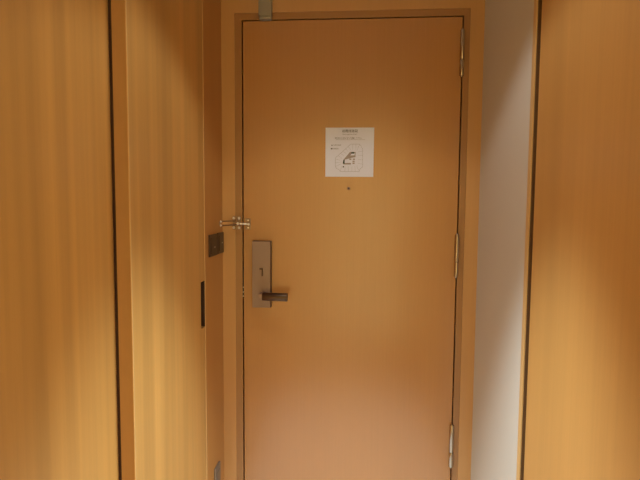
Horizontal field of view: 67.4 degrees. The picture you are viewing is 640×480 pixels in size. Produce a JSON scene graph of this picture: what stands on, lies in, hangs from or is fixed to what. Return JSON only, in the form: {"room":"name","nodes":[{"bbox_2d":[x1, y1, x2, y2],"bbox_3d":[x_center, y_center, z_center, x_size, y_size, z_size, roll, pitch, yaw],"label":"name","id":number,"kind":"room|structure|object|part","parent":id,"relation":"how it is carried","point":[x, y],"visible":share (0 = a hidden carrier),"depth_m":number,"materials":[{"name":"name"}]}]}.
{"room":"hotel room entryway","nodes":[
{"label":"hotel room entryway","id":0,"kind":"room"},
{"bbox_2d":[203,0,223,479],"bbox_3d":[-0.588,0.175,0.438,0.168,2.300,3.360,1,4,4],"label":"wall","id":1,"kind":"structure","parent":0,"point":[214,370],"depth_m":1.81,"materials":[{"name":"brown wood"}]},
{"bbox_2d":[0,0,118,479],"bbox_3d":[-0.594,0.216,0.074,0.040,2.246,2.610,1,4,4],"label":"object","id":2,"kind":"structure","parent":1,"relation":"in","point":[59,421],"depth_m":0.92,"materials":[{"name":"brown wood"}]},
{"bbox_2d":[108,0,206,479],"bbox_3d":[-0.452,0.121,1.427,0.044,2.246,0.556,1,4,4],"label":"door","id":3,"kind":"structure","parent":1,"relation":"in","point":[156,60],"depth_m":1.30,"materials":[{"name":"brown wood"}]},
{"bbox_3d":[-0.430,0.227,1.690,0.034,0.165,0.044,1,4,4],"label":"slot pull","id":4,"kind":"part","parent":3,"relation":"part of","materials":[{"name":"black metal"}]},
{"bbox_2d":[202,0,206,467],"bbox_3d":[-0.443,0.105,1.709,0.070,2.262,0.005,1,4,4],"label":"trim","id":5,"kind":"structure","parent":1,"relation":"attached to","point":[202,0],"depth_m":1.69,"materials":[{"name":"brown wood"}]},
{"bbox_2d":[208,234,217,256],"bbox_3d":[-0.397,0.019,1.791,0.009,0.082,0.098,1,4,4],"label":"light switch","id":6,"kind":"object","parent":1,"relation":"attached to","point":[212,239],"visible":1,"depth_m":1.77,"materials":[{"name":"brown plastic"}]},
{"bbox_2d":[214,461,220,479],"bbox_3d":[-0.402,0.944,1.887,0.008,0.124,0.066,1,4,4],"label":"power outlet","id":7,"kind":"object","parent":1,"relation":"attached to","point":[217,471],"visible":1,"depth_m":1.88,"materials":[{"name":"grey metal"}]},
{"bbox_2d":[217,232,223,253],"bbox_3d":[-0.390,0.011,1.887,0.009,0.082,0.079,1,4,4],"label":"light switch","id":8,"kind":"object","parent":1,"relation":"attached to","point":[220,236],"visible":0.99,"depth_m":1.88,"materials":[{"name":"brown plastic"}]},
{"bbox_2d":[219,216,240,229],"bbox_3d":[-0.347,-0.065,1.860,0.033,0.054,0.130,2,4,15],"label":"guard","id":9,"kind":"object","parent":1,"relation":"attached to","point":[236,220],"visible":1,"depth_m":1.90,"materials":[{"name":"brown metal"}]},
{"bbox_3d":[-0.332,-0.069,1.917,0.032,0.054,0.006,1,4,4],"label":"mount plate","id":10,"kind":"part","parent":9,"relation":"part of","materials":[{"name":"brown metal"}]},
{"bbox_2d":[258,0,271,20],"bbox_3d":[-0.209,-0.929,1.837,0.050,0.170,0.026,1,4,4],"label":"door closer","id":11,"kind":"structure","parent":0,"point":[264,6],"depth_m":1.83,"materials":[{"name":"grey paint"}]},
{"bbox_2d":[221,0,484,479],"bbox_3d":[0.115,0.071,1.982,1.004,2.300,0.170,1,4,4],"label":"wall","id":12,"kind":"structure","parent":0,"point":[229,8],"depth_m":1.88,"materials":[{"name":"brown wood"}]},
{"bbox_2d":[240,17,464,479],"bbox_3d":[0.109,0.187,1.885,0.856,2.066,0.133,1,4,4],"label":"door","id":13,"kind":"structure","parent":12,"relation":"in","point":[349,282],"depth_m":1.90,"materials":[{"name":"brown wood"}]},
{"bbox_3d":[-0.233,0.137,1.903,0.072,0.264,0.003,1,4,4],"label":"plate","id":14,"kind":"part","parent":13,"relation":"part of","materials":[{"name":"silver metal"}]},
{"bbox_3d":[-0.175,0.221,1.858,0.098,0.034,0.032,1,4,4],"label":"lever","id":15,"kind":"part","parent":13,"relation":"part of","materials":[{"name":"brown metal"}]},
{"bbox_2d":[325,128,373,176],"bbox_3d":[0.115,-0.342,1.869,0.188,0.190,0.002,1,4,4],"label":"notice","id":16,"kind":"object","parent":13,"relation":"attached to","point":[349,152],"visible":1,"depth_m":1.87,"materials":[{"name":"white paper"}]},
{"bbox_2d":[235,8,470,479],"bbox_3d":[0.115,0.168,1.986,0.900,2.102,0.156,1,4,4],"label":"door frame","id":17,"kind":"structure","parent":12,"relation":"attached to","point":[465,13],"depth_m":1.88,"materials":[{"name":"paint"}]},
{"bbox_2d":[471,0,533,479],"bbox_3d":[0.611,0.190,0.350,0.227,2.300,3.360,1,4,4],"label":"wall","id":18,"kind":"structure","parent":0,"point":[508,27],"depth_m":1.55,"materials":[{"name":"paint"}]},
{"bbox_2d":[516,0,541,479],"bbox_3d":[0.598,0.121,1.328,0.060,2.300,0.022,1,4,4],"label":"trim","id":19,"kind":"structure","parent":18,"relation":"attached to","point":[535,19],"depth_m":1.32,"materials":[{"name":"brown wood"}]},
{"bbox_2d":[524,0,639,479],"bbox_3d":[0.497,0.216,-0.008,0.052,2.273,2.608,1,4,4],"label":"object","id":20,"kind":"structure","parent":18,"relation":"in","point":[583,405],"depth_m":0.99,"materials":[{"name":"brown wood"}]}
]}

